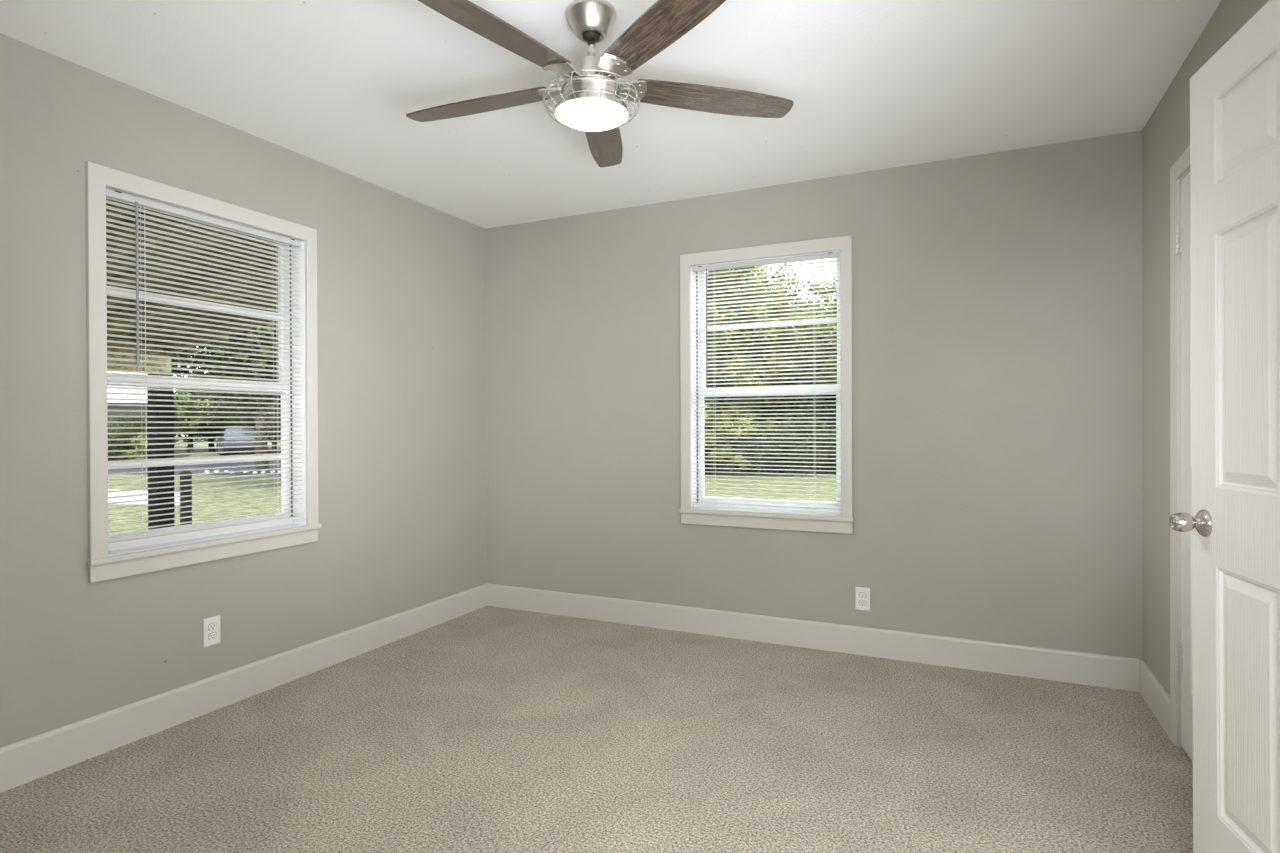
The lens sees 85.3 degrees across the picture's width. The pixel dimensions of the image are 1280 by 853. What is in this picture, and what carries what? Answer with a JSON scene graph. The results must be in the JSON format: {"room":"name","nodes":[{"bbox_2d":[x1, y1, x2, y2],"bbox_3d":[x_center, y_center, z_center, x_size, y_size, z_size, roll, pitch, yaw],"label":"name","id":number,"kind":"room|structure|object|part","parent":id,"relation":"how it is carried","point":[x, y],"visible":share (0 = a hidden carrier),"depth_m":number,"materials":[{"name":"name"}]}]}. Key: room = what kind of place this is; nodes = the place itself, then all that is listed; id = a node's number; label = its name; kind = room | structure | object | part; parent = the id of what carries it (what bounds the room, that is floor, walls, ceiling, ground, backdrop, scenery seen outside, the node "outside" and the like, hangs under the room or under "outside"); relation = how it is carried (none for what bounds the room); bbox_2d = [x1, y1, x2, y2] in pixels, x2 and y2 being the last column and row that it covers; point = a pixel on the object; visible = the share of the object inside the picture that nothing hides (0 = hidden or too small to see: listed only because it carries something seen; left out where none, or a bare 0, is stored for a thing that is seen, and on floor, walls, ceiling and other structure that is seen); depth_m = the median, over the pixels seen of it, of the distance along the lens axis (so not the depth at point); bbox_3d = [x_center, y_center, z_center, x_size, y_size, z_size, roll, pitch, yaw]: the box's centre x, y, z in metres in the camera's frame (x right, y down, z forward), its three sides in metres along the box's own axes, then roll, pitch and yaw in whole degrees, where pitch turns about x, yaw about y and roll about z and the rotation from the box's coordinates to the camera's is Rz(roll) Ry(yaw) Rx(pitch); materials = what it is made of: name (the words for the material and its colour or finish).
{"room":"empty bedroom","nodes":[
{"label":"empty bedroom","id":0,"kind":"room"},
{"bbox_2d":[0,33,486,747],"bbox_3d":[-1.998,-0.048,2.544,0.150,2.440,4.400,0,0,25],"label":"wall","id":1,"kind":"structure","parent":0,"point":[401,334],"depth_m":2.88,"materials":[{"name":"paint"}]},
{"bbox_2d":[85,161,320,582],"bbox_3d":[-1.809,-0.193,2.914,0.180,1.489,0.968,0,0,25],"label":"window","id":2,"kind":"structure","parent":1,"relation":"in","point":[104,562],"depth_m":2.83,"materials":[{"name":"white plastic"}]},
{"bbox_3d":[-1.875,-0.519,2.942,0.022,0.725,0.810,0,0,25],"label":"sash","id":3,"kind":"part","parent":2,"relation":"part of","materials":[{"name":"white plastic"}]},
{"bbox_3d":[-1.847,0.119,2.933,0.022,0.647,0.810,0,0,25],"label":"sash","id":4,"kind":"part","parent":2,"relation":"part of","materials":[{"name":"white plastic"}]},
{"bbox_3d":[-1.863,-0.215,2.939,0.062,1.360,0.838,0,0,25],"label":"frame","id":5,"kind":"part","parent":2,"relation":"part of","materials":[{"name":"white plastic"}]},
{"bbox_2d":[106,188,302,546],"bbox_3d":[-1.770,-0.216,2.896,0.041,1.306,0.837,0,0,25],"label":"window blind","id":6,"kind":"object","parent":2,"relation":"attached to","point":[137,201],"visible":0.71,"depth_m":2.83,"materials":[{"name":"white plastic"}]},
{"bbox_3d":[-1.891,-0.201,2.651,0.029,1.280,0.007,0,0,25],"label":"ladder cord","id":7,"kind":"part","parent":6,"relation":"part of","materials":[{"name":"white fabric"}]},
{"bbox_3d":[-1.773,0.430,2.901,0.025,0.014,0.829,0,0,25],"label":"rail","id":8,"kind":"part","parent":6,"relation":"part of","materials":[{"name":"white plastic"}]},
{"bbox_3d":[-1.654,-0.204,3.158,0.029,1.280,0.007,0,0,25],"label":"ladder cord","id":9,"kind":"part","parent":6,"relation":"part of","materials":[{"name":"white fabric"}]},
{"bbox_2d":[203,615,219,647],"bbox_3d":[-1.762,0.843,2.860,0.008,0.115,0.070,0,0,25],"label":"wall outlet","id":10,"kind":"object","parent":1,"relation":"attached to","point":[211,626],"visible":1,"depth_m":2.85,"materials":[{"name":"white plastic"}]},
{"bbox_2d":[208,623,216,630],"bbox_3d":[-1.759,0.824,2.859,0.002,0.027,0.037,0,0,25],"label":"receptacle","id":11,"kind":"object","parent":10,"relation":"attached to","point":[211,626],"depth_m":2.86,"materials":[{"name":"grey plastic"}]},
{"bbox_2d":[208,632,216,639],"bbox_3d":[-1.759,0.863,2.859,0.002,0.027,0.037,0,0,25],"label":"receptacle","id":12,"kind":"object","parent":10,"relation":"attached to","point":[211,635],"depth_m":2.86,"materials":[{"name":"grey plastic"}]},
{"bbox_2d":[0,583,486,792],"bbox_3d":[-1.920,1.101,2.514,0.014,0.140,4.400,0,0,25],"label":"baseboard","id":13,"kind":"structure","parent":1,"relation":"attached to","point":[24,761],"depth_m":2.82,"materials":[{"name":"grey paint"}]},
{"bbox_2d":[0,606,1192,852],"bbox_3d":[0.317,1.198,1.471,5.250,0.060,4.700,0,0,25],"label":"floor","id":14,"kind":"structure","parent":0,"point":[487,729],"depth_m":2.43,"materials":[{"name":"carpet"}]},
{"bbox_2d":[0,0,1220,228],"bbox_3d":[0.308,-1.322,1.460,5.250,0.100,4.700,0,0,25],"label":"ceiling","id":15,"kind":"structure","parent":0,"point":[872,85],"depth_m":2.54,"materials":[{"name":"paint"}]},
{"bbox_2d":[406,0,793,166],"bbox_3d":[-0.192,-1.102,2.138,1.257,0.342,1.287,0,0,25],"label":"ceiling fan","id":16,"kind":"object","parent":15,"relation":"hanging from","point":[590,102],"visible":1,"depth_m":2.07,"materials":[{"name":"brown wood"}]},
{"bbox_3d":[-0.527,-1.050,2.274,0.537,0.006,0.124,0,10,21],"label":"fan blade","id":17,"kind":"part","parent":16,"relation":"part of","materials":[{"name":"brown wood"}]},
{"bbox_3d":[-0.400,-1.049,1.817,0.124,0.006,0.537,12,8,38],"label":"fan blade","id":18,"kind":"part","parent":16,"relation":"part of","materials":[{"name":"brown wood"}]},
{"bbox_3d":[-0.131,-1.053,2.536,0.124,0.006,0.537,-10,0,3],"label":"fan blade","id":19,"kind":"part","parent":16,"relation":"part of","materials":[{"name":"brown wood"}]},
{"bbox_3d":[0.074,-1.051,1.796,0.124,0.006,0.537,11,-6,-33],"label":"fan blade","id":20,"kind":"part","parent":16,"relation":"part of","materials":[{"name":"brown wood"}]},
{"bbox_3d":[0.240,-1.053,2.241,0.537,0.006,0.124,0,-9,-15],"label":"fan blade","id":21,"kind":"part","parent":16,"relation":"part of","materials":[{"name":"brown wood"}]},
{"bbox_2d":[485,130,1141,659],"bbox_3d":[0.624,-0.064,3.831,3.814,2.440,0.150,0,0,25],"label":"wall","id":22,"kind":"structure","parent":0,"point":[997,296],"depth_m":3.44,"materials":[{"name":"paint"}]},
{"bbox_2d":[679,235,853,533],"bbox_3d":[0.683,-0.211,3.786,0.948,1.515,0.180,0,0,25],"label":"window","id":23,"kind":"structure","parent":22,"relation":"in","point":[813,522],"depth_m":3.76,"materials":[{"name":"white plastic"}]},
{"bbox_2d":[691,252,840,514],"bbox_3d":[0.665,-0.222,3.747,0.817,1.354,0.041,0,0,25],"label":"window blind","id":24,"kind":"object","parent":23,"relation":"attached to","point":[829,255],"visible":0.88,"depth_m":3.74,"materials":[{"name":"white plastic"}]},
{"bbox_3d":[0.417,-0.209,3.869,0.007,1.328,0.029,0,0,25],"label":"ladder cord","id":25,"kind":"part","parent":24,"relation":"part of","materials":[{"name":"white fabric"}]},
{"bbox_3d":[0.670,0.448,3.755,0.809,0.014,0.025,0,0,25],"label":"rail","id":26,"kind":"part","parent":24,"relation":"part of","materials":[{"name":"white plastic"}]},
{"bbox_3d":[0.915,-0.210,3.637,0.007,1.328,0.029,0,0,25],"label":"ladder cord","id":27,"kind":"part","parent":24,"relation":"part of","materials":[{"name":"white fabric"}]},
{"bbox_3d":[0.703,0.110,3.826,0.790,0.655,0.022,0,0,25],"label":"sash","id":28,"kind":"part","parent":23,"relation":"part of","materials":[{"name":"white plastic"}]},
{"bbox_3d":[0.712,-0.540,3.849,0.790,0.741,0.022,0,0,25],"label":"sash","id":29,"kind":"part","parent":23,"relation":"part of","materials":[{"name":"white plastic"}]},
{"bbox_2d":[487,584,1138,691],"bbox_3d":[0.593,1.087,3.762,3.486,0.140,0.014,0,0,25],"label":"baseboard","id":30,"kind":"structure","parent":22,"relation":"attached to","point":[1114,672],"depth_m":3.54,"materials":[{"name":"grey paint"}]},
{"bbox_2d":[855,587,869,610],"bbox_3d":[1.127,0.873,3.515,0.070,0.115,0.008,0,0,25],"label":"wall outlet","id":31,"kind":"object","parent":22,"relation":"attached to","point":[862,595],"visible":1,"depth_m":3.51,"materials":[{"name":"white plastic"}]},
{"bbox_2d":[859,592,865,597],"bbox_3d":[1.125,0.854,3.512,0.037,0.027,0.002,0,0,25],"label":"receptacle","id":32,"kind":"object","parent":31,"relation":"attached to","point":[861,594],"depth_m":3.51,"materials":[{"name":"grey plastic"}]},
{"bbox_2d":[859,600,865,605],"bbox_3d":[1.126,0.892,3.512,0.037,0.027,0.002,0,0,25],"label":"receptacle","id":33,"kind":"object","parent":31,"relation":"attached to","point":[861,602],"depth_m":3.51,"materials":[{"name":"grey plastic"}]},
{"bbox_2d":[1142,0,1268,694],"bbox_3d":[1.309,-0.053,1.001,0.120,2.440,4.400,0,0,25],"label":"wall","id":34,"kind":"structure","parent":0,"point":[1166,134],"depth_m":2.74,"materials":[{"name":"paint"}]},
{"bbox_2d":[1139,659,1169,738],"bbox_3d":[2.073,1.086,2.794,0.014,0.140,0.517,0,0,25],"label":"baseboard","id":35,"kind":"structure","parent":34,"relation":"attached to","point":[1154,694],"depth_m":2.77,"materials":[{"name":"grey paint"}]},
{"bbox_2d":[1170,145,1189,748],"bbox_3d":[1.817,0.107,2.108,0.135,2.105,0.932,0,0,25],"label":"trim","id":36,"kind":"structure","parent":34,"relation":"attached to","point":[1180,169],"depth_m":2.52,"materials":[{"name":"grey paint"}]},
{"bbox_2d":[1176,172,1192,761],"bbox_3d":[1.760,0.135,2.145,0.103,2.022,0.815,0,0,25],"label":"door","id":37,"kind":"structure","parent":34,"relation":"in","point":[1183,653],"depth_m":2.43,"materials":[{"name":"white paint"}]},
{"bbox_2d":[1169,0,1279,852],"bbox_3d":[1.270,0.135,1.358,0.115,2.030,0.823,0,0,16],"label":"door","id":38,"kind":"structure","parent":34,"relation":"in","point":[1234,521],"depth_m":1.55,"materials":[{"name":"white paint"}]},
{"bbox_3d":[1.361,0.235,1.691,0.026,0.067,0.067,0,0,16],"label":"knob","id":39,"kind":"part","parent":38,"relation":"part of","materials":[{"name":"silver metal"}]},
{"label":"outside","id":40,"kind":"structure","parent":0,"visible":0},
{"bbox_2d":[108,489,179,504],"bbox_3d":[-11.503,1.520,14.967,6.602,0.062,2.341,0,0,25],"label":"driveway","id":41,"kind":"structure","parent":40,"point":[112,494],"depth_m":14.55,"materials":[{"name":"concrete"}]},
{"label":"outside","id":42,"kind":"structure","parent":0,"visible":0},
{"bbox_2d":[108,436,835,534],"bbox_3d":[-4.019,1.441,33.510,150.000,0.100,170.000,0,0,25],"label":"lawn","id":43,"kind":"structure","parent":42,"point":[130,481],"depth_m":16.14,"materials":[{"name":"green plant"}]},
{"bbox_2d":[108,412,142,460],"bbox_3d":[-20.954,0.450,27.154,2.990,2.398,2.511,0,0,-22],"label":"bush","id":44,"kind":"object","parent":43,"relation":"on","point":[114,418],"visible":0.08,"depth_m":27.38,"materials":[{"name":"green plant"}]},
{"bbox_2d":[107,371,146,459],"bbox_3d":[-27.373,-0.667,31.854,9.000,4.300,9.000,0,0,-37],"label":"brick house","id":45,"kind":"structure","parent":43,"relation":"on","point":[108,390],"depth_m":30.61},
{"bbox_2d":[108,412,147,460],"bbox_3d":[-20.650,0.445,28.027,2.990,2.398,2.511,0,0,44],"label":"bush","id":46,"kind":"object","parent":43,"relation":"on","point":[133,418],"visible":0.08,"depth_m":27.71,"materials":[{"name":"green plant"}]},
{"bbox_2d":[125,434,147,459],"bbox_3d":[-17.786,0.925,24.977,1.259,1.320,1.234,0,0,-38],"label":"bush","id":47,"kind":"object","parent":43,"relation":"on","point":[139,436],"visible":0.29,"depth_m":24.78,"materials":[{"name":"green plant"}]},
{"bbox_2d":[108,414,191,460],"bbox_3d":[-19.330,0.444,27.142,2.990,2.398,2.511,0,0,-10],"label":"bush","id":48,"kind":"object","parent":43,"relation":"on","point":[142,419],"visible":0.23,"depth_m":26.45,"materials":[{"name":"green plant"}]},
{"bbox_2d":[180,470,191,524],"bbox_3d":[-5.625,1.020,8.604,0.093,0.975,0.093,0,0,25],"label":"post","id":49,"kind":"object","parent":43,"relation":"on","point":[184,471],"visible":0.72,"depth_m":8.57,"materials":[{"name":"black"}]},
{"bbox_2d":[174,391,214,452],"bbox_3d":[-23.400,-0.163,35.962,2.278,3.439,2.325,0,0,2],"label":"bush","id":50,"kind":"object","parent":43,"relation":"on","point":[178,392],"visible":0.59,"depth_m":35.76,"materials":[{"name":"green plant"}]},
{"bbox_3d":[-23.413,-0.751,36.082,2.413,2.265,2.381,0,0,-27],"label":"crown","id":51,"kind":"part","parent":50,"relation":"part of","materials":[{"name":"green plant"}]},
{"bbox_2d":[174,373,224,449],"bbox_3d":[-27.213,-1.006,41.467,6.732,5.123,6.418,0,0,-8],"label":"tree","id":52,"kind":"object","parent":43,"relation":"on","point":[182,373],"visible":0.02,"depth_m":41.83,"materials":[{"name":"green plant"}]},
{"bbox_2d":[175,389,246,451],"bbox_3d":[-23.706,-1.000,37.726,4.943,5.127,4.729,0,0,40],"label":"tree","id":53,"kind":"object","parent":43,"relation":"on","point":[196,393],"visible":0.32,"depth_m":36.95,"materials":[{"name":"green plant"}]},
{"bbox_2d":[168,321,280,420],"bbox_3d":[-9.130,-3.267,16.854,6.780,9.723,7.187,0,0,-20],"label":"leafy tree","id":54,"kind":"object","parent":43,"relation":"on","point":[266,325],"visible":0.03,"depth_m":15.34,"materials":[{"name":"green plant"}]},
{"bbox_2d":[171,340,280,470],"bbox_3d":[-12.865,-3.820,23.503,7.840,10.796,7.396,0,0,-39],"label":"leafy tree","id":55,"kind":"object","parent":43,"relation":"on","point":[185,351],"visible":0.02,"depth_m":22.81,"materials":[{"name":"green plant"}]},
{"bbox_3d":[-12.808,-4.870,23.507,8.050,8.869,7.571,0,0,-39],"label":"crown","id":56,"kind":"part","parent":55,"relation":"part of","materials":[{"name":"green plant"}]},
{"bbox_2d":[216,428,254,455],"bbox_3d":[-20.839,0.703,36.003,1.800,1.475,4.400,0,0,-34],"label":"car","id":57,"kind":"object","parent":43,"relation":"on","point":[224,429],"visible":0.47,"depth_m":34.37,"materials":[{"name":"grey paint"}]},
{"bbox_3d":[-20.659,0.266,35.731,1.480,0.550,2.850,0,0,-34],"label":"cabin glass","id":58,"kind":"part","parent":57,"relation":"part of","materials":[{"name":"grey"}]},
{"bbox_2d":[209,394,280,443],"bbox_3d":[-20.937,-1.013,38.359,4.943,5.127,4.729,0,0,14],"label":"tree","id":59,"kind":"object","parent":43,"relation":"on","point":[224,419],"visible":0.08,"depth_m":36.89,"materials":[{"name":"green plant"}]},
{"bbox_2d":[221,394,280,449],"bbox_3d":[-22.538,-1.024,41.677,6.756,5.123,7.086,0,0,-42],"label":"tree","id":60,"kind":"object","parent":43,"relation":"on","point":[273,447],"visible":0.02,"depth_m":41.82,"materials":[{"name":"green plant"}]},
{"bbox_2d":[241,400,280,442],"bbox_3d":[-18.534,-1.017,37.277,5.067,5.127,5.296,0,0,36],"label":"tree","id":61,"kind":"object","parent":43,"relation":"on","point":[269,415],"visible":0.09,"depth_m":35.75,"materials":[{"name":"green plant"}]},
{"bbox_2d":[704,400,750,465],"bbox_3d":[1.798,0.291,20.496,2.805,2.483,2.988,0,0,-31],"label":"bush","id":62,"kind":"object","parent":43,"relation":"on","point":[705,405],"visible":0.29,"depth_m":19.83,"materials":[{"name":"green plant"}]},
{"bbox_2d":[704,397,762,472],"bbox_3d":[1.927,0.435,21.323,3.787,3.037,3.180,0,0,-11],"label":"bush","id":63,"kind":"object","parent":43,"relation":"on","point":[704,397],"visible":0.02,"depth_m":20.77,"materials":[{"name":"green plant"}]},
{"bbox_2d":[704,401,779,474],"bbox_3d":[2.769,0.386,20.782,2.988,2.283,2.805,0,0,1],"label":"bush","id":64,"kind":"object","parent":43,"relation":"on","point":[735,408],"visible":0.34,"depth_m":20.15,"materials":[{"name":"green plant"}]},
{"bbox_2d":[705,397,789,472],"bbox_3d":[2.908,0.429,22.017,3.180,3.037,3.787,0,0,-32],"label":"bush","id":65,"kind":"object","parent":43,"relation":"on","point":[738,439],"visible":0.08,"depth_m":20.85,"materials":[{"name":"green plant"}]},
{"bbox_2d":[705,275,797,423],"bbox_3d":[3.376,-3.115,31.578,7.840,9.196,7.396,0,0,10],"label":"tree","id":66,"kind":"object","parent":43,"relation":"on","point":[765,404],"visible":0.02,"depth_m":29.66,"materials":[{"name":"green plant"}]},
{"bbox_2d":[704,265,805,411],"bbox_3d":[1.607,-3.042,22.922,7.367,9.140,6.889,0,0,-42],"label":"leafy tree","id":67,"kind":"object","parent":43,"relation":"on","point":[737,276],"visible":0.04,"depth_m":21.18,"materials":[{"name":"green plant"}]},
{"bbox_2d":[705,263,833,471],"bbox_3d":[3.116,-2.115,21.806,5.432,7.286,5.724,0,0,-41],"label":"leafy tree","id":68,"kind":"object","parent":43,"relation":"on","point":[749,271],"visible":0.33,"depth_m":20.80,"materials":[{"name":"green plant"}]},
{"bbox_3d":[3.116,-3.055,21.796,5.428,4.730,5.768,0,0,-43],"label":"crown","id":69,"kind":"part","parent":68,"relation":"part of","materials":[{"name":"green plant"}]},
{"bbox_2d":[710,396,832,476],"bbox_3d":[3.686,0.430,21.072,3.180,3.037,3.787,0,0,-16],"label":"bush","id":70,"kind":"object","parent":43,"relation":"on","point":[757,412],"visible":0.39,"depth_m":20.03,"materials":[{"name":"green plant"}]},
{"bbox_2d":[723,296,835,431],"bbox_3d":[5.497,-2.139,27.057,5.039,7.271,4.923,0,0,-23],"label":"leafy tree","id":71,"kind":"object","parent":43,"relation":"on","point":[804,375],"visible":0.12,"depth_m":26.36,"materials":[{"name":"green plant"}]},
{"bbox_2d":[755,336,833,416],"bbox_3d":[8.054,-1.889,32.758,6.163,7.841,6.534,0,0,21],"label":"tree","id":72,"kind":"object","parent":43,"relation":"on","point":[828,336],"visible":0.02,"depth_m":30.69,"materials":[{"name":"green plant"}]},
{"bbox_2d":[755,396,835,472],"bbox_3d":[5.151,0.420,22.184,3.787,3.037,3.180,0,0,-13],"label":"bush","id":73,"kind":"object","parent":43,"relation":"on","point":[804,411],"visible":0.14,"depth_m":21.48,"materials":[{"name":"green plant"}]},
{"bbox_2d":[775,280,836,443],"bbox_3d":[8.488,-2.157,28.626,6.207,7.271,5.919,0,0,30],"label":"tree","id":74,"kind":"object","parent":43,"relation":"on","point":[821,399],"visible":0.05,"depth_m":27.53,"materials":[{"name":"green plant"}]},
{"bbox_2d":[778,262,836,384],"bbox_3d":[7.779,-2.160,22.822,5.864,7.334,6.180,0,0,35],"label":"leafy tree","id":75,"kind":"object","parent":43,"relation":"on","point":[813,285],"visible":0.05,"depth_m":23.07,"materials":[{"name":"green plant"}]},
{"bbox_2d":[781,395,835,474],"bbox_3d":[5.861,0.419,21.682,3.180,3.037,3.787,0,0,28],"label":"bush","id":76,"kind":"object","parent":43,"relation":"on","point":[826,407],"visible":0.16,"depth_m":20.76,"materials":[{"name":"green plant"}]},
{"bbox_2d":[814,419,835,469],"bbox_3d":[7.346,0.412,22.076,3.787,3.037,3.180,0,0,31],"label":"bush","id":77,"kind":"object","parent":43,"relation":"on","point":[829,419],"visible":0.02,"depth_m":22.07,"materials":[{"name":"green plant"}]},
{"bbox_3d":[-4.315,1.481,2.420,3.950,0.200,7.400,0,0,25],"label":"path","id":78,"kind":"object","parent":43,"relation":"on","visible":0},
{"bbox_2d":[106,199,277,529],"bbox_3d":[-4.244,-0.029,2.654,4.104,2.817,7.100,0,0,25],"label":"porch","id":79,"kind":"structure","parent":78,"relation":"on","point":[152,507],"depth_m":5.47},
{"bbox_3d":[-4.503,0.433,6.529,0.240,1.860,0.220,0,0,25],"label":"post","id":80,"kind":"part","parent":79,"relation":"part of","materials":[{"name":"black"}]},
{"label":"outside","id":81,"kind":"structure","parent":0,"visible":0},
{"bbox_2d":[108,457,280,474],"bbox_3d":[-23.710,1.504,28.088,35.971,0.065,11.051,0,0,7],"label":"road","id":82,"kind":"structure","parent":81,"point":[271,461],"depth_m":24.02,"materials":[{"name":"grey asphalt"}]}
]}

